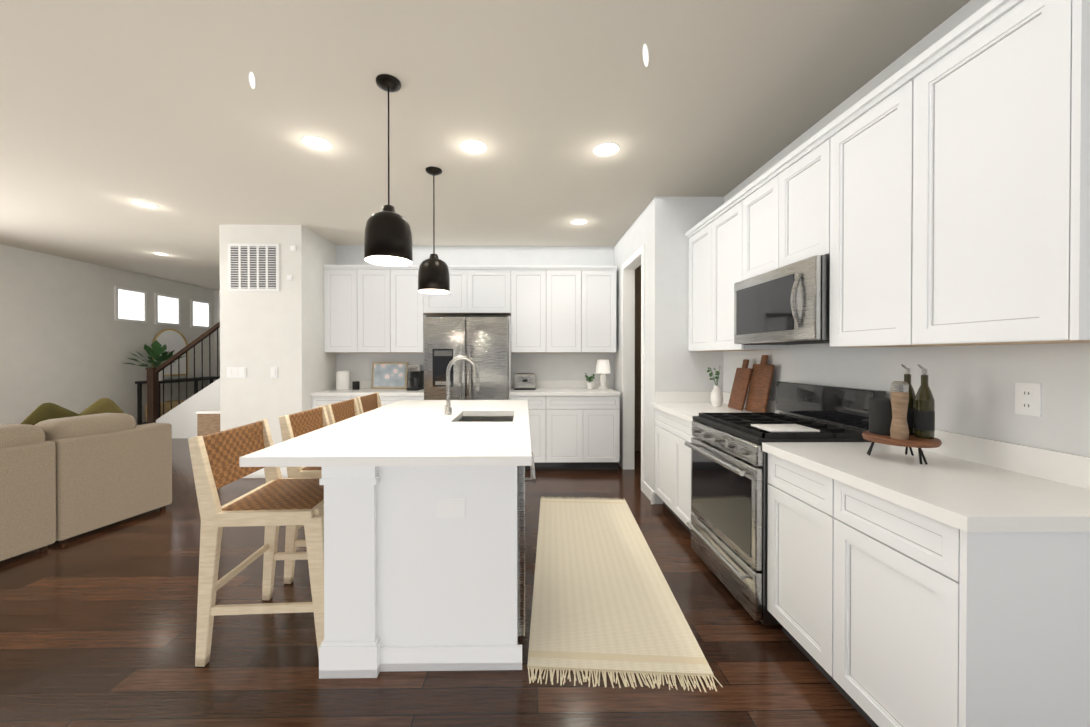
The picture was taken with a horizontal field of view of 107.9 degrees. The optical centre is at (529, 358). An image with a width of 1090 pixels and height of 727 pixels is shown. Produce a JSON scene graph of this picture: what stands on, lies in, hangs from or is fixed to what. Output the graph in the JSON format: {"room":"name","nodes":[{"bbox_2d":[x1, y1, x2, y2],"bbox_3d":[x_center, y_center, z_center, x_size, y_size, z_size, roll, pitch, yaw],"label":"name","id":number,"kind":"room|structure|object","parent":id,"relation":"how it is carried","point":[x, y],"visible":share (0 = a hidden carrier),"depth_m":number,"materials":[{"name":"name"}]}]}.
{"room":"kitchen","nodes":[
{"label":"kitchen","id":0,"kind":"room"},
{"bbox_2d":[0,244,213,424],"bbox_3d":[-6.847,-0.064,2.678,0.120,2.780,12.120,0,0,-1],"label":"wall","id":1,"kind":"structure","parent":0,"point":[67,341],"depth_m":5.96,"materials":[{"name":"paint"}]},
{"bbox_2d":[114,286,146,322],"bbox_3d":[-6.832,-0.905,6.794,0.029,0.570,0.540,0,0,-1],"label":"window","id":2,"kind":"structure","parent":1,"relation":"in","point":[130,305],"depth_m":6.78,"materials":[{"name":"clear glass"}]},
{"bbox_2d":[154,293,180,325],"bbox_3d":[-6.842,-0.909,7.494,0.029,0.570,0.520,0,0,-1],"label":"window","id":3,"kind":"structure","parent":1,"relation":"in","point":[167,309],"depth_m":7.49,"materials":[{"name":"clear glass"}]},
{"bbox_2d":[152,329,187,375],"bbox_3d":[-6.846,-0.114,7.559,0.020,0.900,0.760,0,0,-1],"label":"arched mirror","id":4,"kind":"object","parent":1,"relation":"attached to","point":[174,340],"visible":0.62,"depth_m":7.63,"materials":[{"name":"clear glass"}]},
{"bbox_2d":[190,299,210,328],"bbox_3d":[-6.853,-0.913,8.249,0.029,0.570,0.490,0,0,-1],"label":"window","id":5,"kind":"structure","parent":1,"relation":"in","point":[200,314],"depth_m":8.25,"materials":[{"name":"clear glass"}]},
{"bbox_2d":[213,290,219,380],"bbox_3d":[-5.179,-0.101,8.703,3.390,2.780,0.120,0,0,-1],"label":"wall","id":6,"kind":"structure","parent":0,"point":[216,303],"depth_m":8.61,"materials":[{"name":"paint"}]},
{"bbox_2d":[219,225,335,467],"bbox_3d":[-2.963,-0.077,4.821,0.890,2.780,0.927,0,0,-1],"label":"wall","id":7,"kind":"structure","parent":0,"point":[263,332],"depth_m":4.36,"materials":[{"name":"paint"}]},
{"bbox_2d":[227,367,245,377],"bbox_3d":[-3.216,0.157,4.351,0.196,0.110,0.008,0,0,-1],"label":"light switch","id":8,"kind":"object","parent":7,"relation":"attached to","point":[236,372],"visible":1,"depth_m":4.35,"materials":[{"name":"white plastic"}]},
{"bbox_2d":[228,243,278,290],"bbox_3d":[-3.026,-0.995,4.342,0.550,0.520,0.016,0,0,-1],"label":"air vent","id":9,"kind":"object","parent":7,"relation":"in","point":[253,267],"visible":1,"depth_m":4.34,"materials":[{"name":"white plastic"}]},
{"bbox_2d":[243,468,287,477],"bbox_3d":[-2.941,1.260,4.371,0.888,0.110,0.037,0,0,-1],"label":"baseboard","id":10,"kind":"structure","parent":7,"relation":"attached to","point":[260,473],"depth_m":4.35,"materials":[{"name":"white"}]},
{"bbox_2d":[270,367,277,377],"bbox_3d":[-2.811,0.155,4.356,0.075,0.115,0.008,0,0,-1],"label":"light switch","id":11,"kind":"object","parent":7,"relation":"attached to","point":[274,372],"visible":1,"depth_m":4.36,"materials":[{"name":"white plastic"}]},
{"bbox_2d":[287,275,292,279],"bbox_3d":[-2.631,-0.885,4.347,0.060,0.060,0.019,0,0,-1],"label":"detector","id":12,"kind":"object","parent":7,"relation":"attached to","point":[289,277],"depth_m":4.34,"materials":[{"name":"white plastic"}]},
{"bbox_2d":[0,438,871,726],"bbox_3d":[-1.748,1.350,2.761,10.320,0.050,12.120,0,0,-1],"label":"floor","id":13,"kind":"structure","parent":0,"point":[98,626],"depth_m":1.76,"materials":[{"name":"brown wood"}]},
{"bbox_2d":[0,398,171,560],"bbox_3d":[-3.973,0.838,1.952,1.000,0.984,3.400,0,0,12],"label":"sofa","id":14,"kind":"object","parent":13,"relation":"on","point":[65,474],"visible":1,"depth_m":2.90,"materials":[{"name":"fabric"}]},
{"bbox_2d":[125,340,219,424],"bbox_3d":[-6.529,0.488,7.512,0.585,1.616,1.950,0,0,-1],"label":"console table","id":15,"kind":"object","parent":13,"relation":"on","point":[156,350],"visible":0.23,"depth_m":6.90,"materials":[{"name":"black wood"}]},
{"bbox_2d":[145,321,219,437],"bbox_3d":[-4.731,-0.295,6.925,2.936,3.188,1.045,0,0,-1],"label":"staircase","id":16,"kind":"structure","parent":13,"relation":"on","point":[181,418],"depth_m":6.44,"materials":[{"name":"white"}]},
{"bbox_2d":[196,407,219,436],"bbox_3d":[-3.831,0.976,5.019,0.440,0.670,0.420,0,0,-1],"label":"base cabinet","id":17,"kind":"object","parent":13,"relation":"on","point":[208,421],"visible":0.04,"depth_m":4.82,"materials":[{"name":"brown wood"}]},
{"bbox_2d":[188,419,323,666],"bbox_3d":[-1.189,0.833,1.965,0.603,0.992,0.521,0,0,-1],"label":"stool","id":18,"kind":"object","parent":13,"relation":"on","point":[274,502],"visible":0.88,"depth_m":1.73,"materials":[{"name":"brown wood"}]},
{"bbox_2d":[279,405,329,583],"bbox_3d":[-1.182,0.829,2.561,0.584,0.992,0.468,0,0,-1],"label":"stool","id":19,"kind":"object","parent":13,"relation":"on","point":[294,425],"visible":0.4,"depth_m":2.34,"materials":[{"name":"brown wood"}]},
{"bbox_2d":[311,397,355,408],"bbox_3d":[-2.261,0.872,4.858,0.507,0.880,0.600,0,0,-1],"label":"base cabinet","id":20,"kind":"object","parent":13,"relation":"on","point":[316,402],"depth_m":4.56,"materials":[{"name":"white wood"}]},
{"bbox_2d":[310,389,423,396],"bbox_3d":[-1.858,0.412,4.858,1.314,0.040,0.645,0,0,-1],"label":"countertop","id":21,"kind":"structure","parent":20,"relation":"on","point":[331,392],"depth_m":4.56,"materials":[{"name":"white stone"}]},
{"bbox_2d":[336,371,349,389],"bbox_3d":[-2.319,0.273,4.926,0.164,0.235,0.164,0,0,-1],"label":"canister","id":22,"kind":"object","parent":21,"relation":"on","point":[342,380],"visible":1,"depth_m":4.86,"materials":[{"name":"white ceramic"}]},
{"bbox_2d":[352,381,359,389],"bbox_3d":[-2.170,0.341,4.949,0.084,0.100,0.084,0,0,-1],"label":"cup","id":23,"kind":"object","parent":21,"relation":"on","point":[355,385],"visible":1,"depth_m":4.92,"materials":[{"name":"black ceramic"}]},
{"bbox_2d":[371,362,407,388],"bbox_3d":[-1.797,0.219,5.087,0.450,0.340,0.067,0,0,-1],"label":"framed art","id":24,"kind":"object","parent":21,"relation":"on","point":[389,375],"visible":0.93,"depth_m":5.08,"materials":[{"name":"paper"}]},
{"bbox_2d":[407,364,423,390],"bbox_3d":[-1.419,0.236,4.929,0.150,0.310,0.300,0,0,-1],"label":"coffee maker","id":25,"kind":"object","parent":21,"relation":"on","point":[416,380],"visible":0.96,"depth_m":4.83,"materials":[{"name":"black plastic"}]},
{"bbox_2d":[325,398,359,424],"bbox_3d":[-1.190,0.826,3.075,0.584,0.992,0.468,0,0,-1],"label":"stool","id":26,"kind":"object","parent":13,"relation":"on","point":[341,411],"visible":0.19,"depth_m":3.05,"materials":[{"name":"brown wood"}]},
{"bbox_2d":[356,392,381,413],"bbox_3d":[-1.197,0.823,3.586,0.584,0.992,0.468,0,0,-1],"label":"stool","id":27,"kind":"object","parent":13,"relation":"on","point":[367,403],"visible":0.12,"depth_m":3.57,"materials":[{"name":"brown wicker"}]},
{"bbox_2d":[380,397,423,405],"bbox_3d":[-1.662,0.872,4.866,0.923,0.880,0.600,0,0,-1],"label":"base cabinet","id":28,"kind":"object","parent":13,"relation":"on","point":[384,400],"depth_m":4.57,"materials":[{"name":"white wood"}]},
{"bbox_2d":[311,404,535,678],"bbox_3d":[-0.439,0.885,2.724,0.906,0.880,2.144,0,0,-1],"label":"kitchen island","id":29,"kind":"object","parent":13,"relation":"on","point":[424,535],"depth_m":1.69,"materials":[{"name":"wood"}]},
{"bbox_2d":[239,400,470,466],"bbox_3d":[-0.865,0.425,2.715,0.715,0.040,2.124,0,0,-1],"label":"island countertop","id":30,"kind":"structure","parent":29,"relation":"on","point":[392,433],"depth_m":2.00,"materials":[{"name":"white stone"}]},
{"bbox_2d":[411,400,530,463],"bbox_3d":[-0.257,0.425,2.724,0.500,0.040,2.124,0,0,-1],"label":"island countertop","id":31,"kind":"structure","parent":29,"relation":"on","point":[462,441],"depth_m":2.00,"materials":[{"name":"white stone"}]},
{"bbox_2d":[444,356,479,414],"bbox_3d":[-0.485,0.193,2.823,0.259,0.422,0.129,0,0,-1],"label":"faucet","id":32,"kind":"object","parent":31,"relation":"on","point":[448,409],"visible":1,"depth_m":2.85,"materials":[{"name":"silver metal"}]},
{"bbox_2d":[424,316,508,399],"bbox_3d":[-0.717,0.409,4.766,0.932,1.767,0.843,0,0,-1],"label":"fridge","id":33,"kind":"object","parent":13,"relation":"on","point":[482,342],"visible":0.6,"depth_m":4.40,"materials":[{"name":"silver metal"}]},
{"bbox_2d":[510,397,553,469],"bbox_3d":[0.002,0.872,4.890,0.478,0.880,0.600,0,0,-1],"label":"base cabinet","id":34,"kind":"object","parent":13,"relation":"on","point":[540,409],"depth_m":4.60,"materials":[{"name":"white wood"}]},
{"bbox_2d":[554,397,619,469],"bbox_3d":[0.583,0.872,4.899,0.917,0.880,0.600,0,0,-1],"label":"base cabinet","id":35,"kind":"object","parent":13,"relation":"on","point":[574,424],"depth_m":4.61,"materials":[{"name":"white wood"}]},
{"bbox_2d":[510,389,619,396],"bbox_3d":[0.402,0.412,4.891,1.279,0.040,0.645,0,0,-1],"label":"countertop","id":36,"kind":"structure","parent":35,"relation":"on","point":[538,392],"depth_m":4.58,"materials":[{"name":"white stone"}]},
{"bbox_2d":[514,373,535,389],"bbox_3d":[-0.060,0.289,4.964,0.280,0.203,0.190,0,0,-1],"label":"toaster","id":37,"kind":"object","parent":36,"relation":"on","point":[524,381],"visible":1,"depth_m":4.88,"materials":[{"name":"silver metal"}]},
{"bbox_2d":[585,373,594,388],"bbox_3d":[0.762,0.287,5.003,0.138,0.207,0.133,0,0,-1],"label":"plant pot","id":38,"kind":"object","parent":36,"relation":"on","point":[589,384],"visible":1,"depth_m":4.99,"materials":[{"name":"white ceramic"}]},
{"bbox_2d":[596,360,609,388],"bbox_3d":[0.929,0.205,5.033,0.190,0.370,0.187,0,0,-1],"label":"table lamp","id":39,"kind":"object","parent":36,"relation":"on","point":[602,367],"visible":1,"depth_m":4.97,"materials":[{"name":"white fabric"}]},
{"bbox_2d":[527,496,722,691],"bbox_3d":[0.441,1.319,2.676,0.795,0.011,2.169,0,0,3],"label":"rug","id":40,"kind":"object","parent":13,"relation":"on","point":[604,601],"visible":1,"depth_m":2.10,"materials":[{"name":"beige fabric"}]},
{"bbox_2d":[655,408,693,532],"bbox_3d":[1.438,0.883,3.149,0.600,0.880,0.882,0,0,-1],"label":"base cabinet","id":41,"kind":"object","parent":13,"relation":"on","point":[672,456],"depth_m":3.14,"materials":[{"name":"white wood"}]},
{"bbox_2d":[652,404,753,423],"bbox_3d":[1.436,0.423,3.145,0.644,0.040,0.884,0,0,-1],"label":"countertop","id":42,"kind":"structure","parent":41,"relation":"on","point":[685,411],"depth_m":3.11,"materials":[{"name":"white stone"}]},
{"bbox_2d":[706,367,723,406],"bbox_3d":[1.553,0.230,3.319,0.132,0.341,0.102,0,0,-1],"label":"vase","id":43,"kind":"object","parent":42,"relation":"on","point":[717,399],"visible":1,"depth_m":3.30,"materials":[{"name":"white ceramic"}]},
{"bbox_2d":[728,355,774,412],"bbox_3d":[1.668,0.188,3.003,0.121,0.426,0.430,0,0,-8],"label":"cutting boards","id":44,"kind":"object","parent":42,"relation":"on","point":[760,375],"visible":0.92,"depth_m":2.98,"materials":[{"name":"brown wood"}]},
{"bbox_2d":[684,381,885,624],"bbox_3d":[1.393,0.743,2.320,0.709,1.170,0.757,0,0,-1],"label":"range","id":45,"kind":"object","parent":13,"relation":"on","point":[728,525],"visible":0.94,"depth_m":2.16,"materials":[{"name":"silver metal"}]},
{"bbox_2d":[767,452,815,665],"bbox_3d":[1.459,0.892,1.701,0.600,0.880,0.468,0,0,-1],"label":"base cabinet","id":46,"kind":"object","parent":13,"relation":"on","point":[791,561],"depth_m":1.76,"materials":[{"name":"white wood"}]},
{"bbox_2d":[816,472,1089,726],"bbox_3d":[1.475,0.894,1.325,0.620,0.880,0.517,0,0,-1],"label":"base cabinet","id":47,"kind":"object","parent":13,"relation":"on","point":[921,622],"depth_m":1.11,"materials":[{"name":"white wood"}]},
{"bbox_2d":[762,442,1089,535],"bbox_3d":[1.460,0.433,1.488,0.644,0.040,0.893,0,0,-1],"label":"countertop","id":48,"kind":"structure","parent":47,"relation":"on","point":[968,496],"depth_m":1.28,"materials":[{"name":"white stone"}]},
{"bbox_2d":[862,364,941,464],"bbox_3d":[1.514,0.216,1.621,0.240,0.384,0.240,0,0,-1],"label":"tray","id":49,"kind":"object","parent":48,"relation":"on","point":[903,415],"visible":1,"depth_m":1.57,"materials":[{"name":"brown wood"}]},
{"bbox_2d":[336,245,613,389],"bbox_3d":[-0.709,-0.080,5.257,3.630,2.780,0.120,0,0,-1],"label":"wall","id":50,"kind":"structure","parent":0,"point":[549,366],"depth_m":5.20,"materials":[{"name":"paint"}]},
{"bbox_2d":[323,265,361,352],"bbox_3d":[-2.287,-0.591,5.008,0.460,1.035,0.320,0,0,-1],"label":"upper cabinet","id":51,"kind":"object","parent":50,"relation":"attached to","point":[342,283],"depth_m":4.85,"materials":[{"name":"white wood"}]},
{"bbox_2d":[362,265,393,352],"bbox_3d":[-1.914,-0.591,5.014,0.518,1.035,0.320,0,0,-1],"label":"upper cabinet","id":52,"kind":"object","parent":50,"relation":"attached to","point":[377,280],"depth_m":4.86,"materials":[{"name":"white wood"}]},
{"bbox_2d":[394,265,429,352],"bbox_3d":[-1.512,-0.591,5.019,0.518,1.035,0.320,0,0,-1],"label":"upper cabinet","id":53,"kind":"object","parent":50,"relation":"attached to","point":[411,306],"depth_m":4.87,"materials":[{"name":"white wood"}]},
{"bbox_2d":[430,265,509,315],"bbox_3d":[-0.774,-0.834,5.029,1.075,0.550,0.320,0,0,-1],"label":"upper cabinet","id":54,"kind":"object","parent":50,"relation":"attached to","point":[475,290],"depth_m":4.88,"materials":[{"name":"white wood"}]},
{"bbox_2d":[335,381,609,388],"bbox_3d":[-0.741,0.340,5.187,3.557,0.100,0.019,0,0,-1],"label":"backsplash","id":55,"kind":"structure","parent":50,"relation":"attached to","point":[363,384],"depth_m":5.19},
{"bbox_2d":[506,265,553,352],"bbox_3d":[-0.019,-0.591,5.041,0.551,1.035,0.320,0,0,-1],"label":"upper cabinet","id":56,"kind":"object","parent":50,"relation":"attached to","point":[531,322],"depth_m":4.89,"materials":[{"name":"white wood"}]},
{"bbox_2d":[554,265,585,352],"bbox_3d":[0.416,-0.591,5.047,0.551,1.035,0.320,0,0,-1],"label":"upper cabinet","id":57,"kind":"object","parent":50,"relation":"attached to","point":[569,280],"depth_m":4.90,"materials":[{"name":"white wood"}]},
{"bbox_2d":[586,265,616,352],"bbox_3d":[0.822,-0.591,5.053,0.493,1.035,0.320,0,0,-1],"label":"upper cabinet","id":58,"kind":"object","parent":50,"relation":"attached to","point":[600,279],"depth_m":4.90,"materials":[{"name":"white wood"}]},
{"bbox_2d":[0,0,970,289],"bbox_3d":[-1.748,-1.480,2.743,10.320,0.050,12.120,0,0,-1],"label":"ceiling","id":59,"kind":"structure","parent":0,"point":[110,110],"depth_m":2.31,"materials":[{"name":"paint"}]},
{"bbox_2d":[131,201,158,208],"bbox_3d":[-3.653,-1.458,3.766,0.190,0.004,0.190,0,0,-1],"label":"recessed light","id":60,"kind":"object","parent":59,"relation":"in","point":[146,204],"visible":1,"depth_m":3.76,"materials":[{"name":"white"}]},
{"bbox_2d":[152,252,169,255],"bbox_3d":[-5.200,-1.470,5.594,0.190,0.004,0.190,0,0,-1],"label":"recessed light","id":61,"kind":"object","parent":59,"relation":"in","point":[159,253],"visible":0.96,"depth_m":5.61,"materials":[{"name":"white"}]},
{"bbox_2d":[248,71,255,88],"bbox_3d":[-1.448,-1.448,2.068,0.089,0.002,0.138,0,0,-1],"label":"recessed light","id":62,"kind":"object","parent":59,"relation":"attached to","point":[252,79],"visible":1,"depth_m":2.06,"materials":[{"name":"white"}]},
{"bbox_2d":[301,135,332,150],"bbox_3d":[-1.437,-1.452,2.678,0.190,0.004,0.190,0,0,-1],"label":"recessed light","id":63,"kind":"object","parent":59,"relation":"in","point":[317,142],"visible":1,"depth_m":2.67,"materials":[{"name":"white plastic"}]},
{"bbox_2d":[364,74,412,265],"bbox_3d":[-0.743,-0.981,2.088,0.240,0.940,0.240,0,0,-1],"label":"pendant light","id":64,"kind":"object","parent":59,"relation":"hanging from","point":[388,238],"visible":1,"depth_m":2.01,"materials":[{"name":"black metal"}]},
{"bbox_2d":[418,166,449,293],"bbox_3d":[-0.744,-0.987,3.075,0.240,0.940,0.240,0,0,-1],"label":"pendant light","id":65,"kind":"object","parent":59,"relation":"hanging from","point":[433,275],"visible":1,"depth_m":3.00,"materials":[{"name":"black metal"}]},
{"bbox_2d":[460,140,486,153],"bbox_3d":[-0.388,-1.452,2.729,0.190,0.004,0.190,0,0,-1],"label":"recessed light","id":66,"kind":"object","parent":59,"relation":"in","point":[474,146],"visible":1,"depth_m":2.72,"materials":[{"name":"white"}]},
{"bbox_2d":[570,219,587,224],"bbox_3d":[0.525,-1.461,4.253,0.190,0.004,0.190,0,0,-1],"label":"recessed light","id":67,"kind":"object","parent":59,"relation":"in","point":[577,221],"visible":1,"depth_m":4.23,"materials":[{"name":"white"}]},
{"bbox_2d":[593,142,619,156],"bbox_3d":[0.532,-1.452,2.760,0.190,0.004,0.190,0,0,-1],"label":"recessed light","id":68,"kind":"object","parent":59,"relation":"in","point":[607,148],"visible":1,"depth_m":2.75,"materials":[{"name":"white"}]},
{"bbox_2d":[642,43,648,66],"bbox_3d":[0.554,-1.447,1.897,0.063,0.002,0.151,0,0,-1],"label":"recessed light","id":69,"kind":"object","parent":59,"relation":"attached to","point":[645,53],"visible":1,"depth_m":1.89,"materials":[{"name":"white plastic"}]},
{"bbox_2d":[634,265,640,450],"bbox_3d":[1.851,-0.082,5.609,1.260,2.780,0.050,0,0,-1],"label":"door","id":70,"kind":"structure","parent":0,"point":[637,444],"depth_m":5.57,"materials":[{"name":"brown"}]},
{"bbox_2d":[614,196,723,503],"bbox_3d":[1.431,-0.075,4.408,0.625,2.780,1.640,0,0,-1],"label":"wall","id":71,"kind":"structure","parent":0,"point":[660,227],"depth_m":3.59,"materials":[{"name":"paint"}]},
{"bbox_2d":[621,245,644,491],"bbox_3d":[1.173,0.101,4.315,0.136,2.430,0.860,0,0,-1],"label":"trim","id":72,"kind":"structure","parent":71,"relation":"attached to","point":[633,262],"depth_m":4.67,"materials":[{"name":"white wood"}]},
{"bbox_2d":[643,481,653,503],"bbox_3d":[1.111,1.264,3.735,0.033,0.110,0.314,0,0,-1],"label":"baseboard","id":73,"kind":"structure","parent":71,"relation":"attached to","point":[648,491],"depth_m":3.72,"materials":[{"name":"white wood"}]},
{"bbox_2d":[656,392,723,403],"bbox_3d":[1.431,0.350,3.577,0.606,0.100,0.019,0,0,-1],"label":"backsplash","id":74,"kind":"structure","parent":71,"relation":"attached to","point":[661,397],"depth_m":3.57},
{"bbox_2d":[723,0,1089,456],"bbox_3d":[1.864,-0.049,0.229,0.120,2.780,6.970,0,0,-1],"label":"wall","id":75,"kind":"structure","parent":0,"point":[972,388],"depth_m":1.63,"materials":[{"name":"paint"}]},
{"bbox_2d":[688,192,787,350],"bbox_3d":[1.599,-0.580,3.113,0.320,1.035,0.940,0,0,-1],"label":"upper cabinet","id":76,"kind":"object","parent":75,"relation":"attached to","point":[716,248],"depth_m":3.07,"materials":[{"name":"white wood"}]},
{"bbox_2d":[744,132,827,279],"bbox_3d":[1.610,-0.802,2.314,0.320,0.580,0.773,0,0,-1],"label":"upper cabinet","id":77,"kind":"object","parent":75,"relation":"attached to","point":[786,212],"depth_m":2.22,"materials":[{"name":"white wood"}]},
{"bbox_2d":[734,255,829,344],"bbox_3d":[1.553,-0.298,2.316,0.433,0.419,0.753,0,0,-1],"label":"microwave","id":78,"kind":"object","parent":77,"relation":"attached to","point":[789,304],"visible":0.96,"depth_m":2.15,"materials":[{"name":"silver metal"}]},
{"bbox_2d":[828,84,891,346],"bbox_3d":[1.619,-0.571,1.723,0.320,1.035,0.526,0,0,-1],"label":"upper cabinet","id":79,"kind":"object","parent":75,"relation":"attached to","point":[860,146],"depth_m":1.75,"materials":[{"name":"white wood"}]},
{"bbox_2d":[724,392,1089,487],"bbox_3d":[1.761,0.358,2.318,0.018,0.100,2.546,0,0,-1],"label":"backsplash","id":80,"kind":"structure","parent":75,"relation":"attached to","point":[1069,468],"depth_m":1.44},
{"bbox_2d":[888,0,1089,346],"bbox_3d":[1.625,-0.569,1.318,0.320,1.035,0.517,0,0,-1],"label":"upper cabinet","id":81,"kind":"object","parent":75,"relation":"attached to","point":[936,192],"depth_m":1.25,"materials":[{"name":"white wood"}]},
{"bbox_2d":[1015,382,1041,416],"bbox_3d":[1.782,0.146,1.419,0.008,0.115,0.070,0,0,-1],"label":"outlet","id":82,"kind":"object","parent":75,"relation":"attached to","point":[1027,398],"visible":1,"depth_m":1.42,"materials":[{"name":"white plastic"}]}
]}

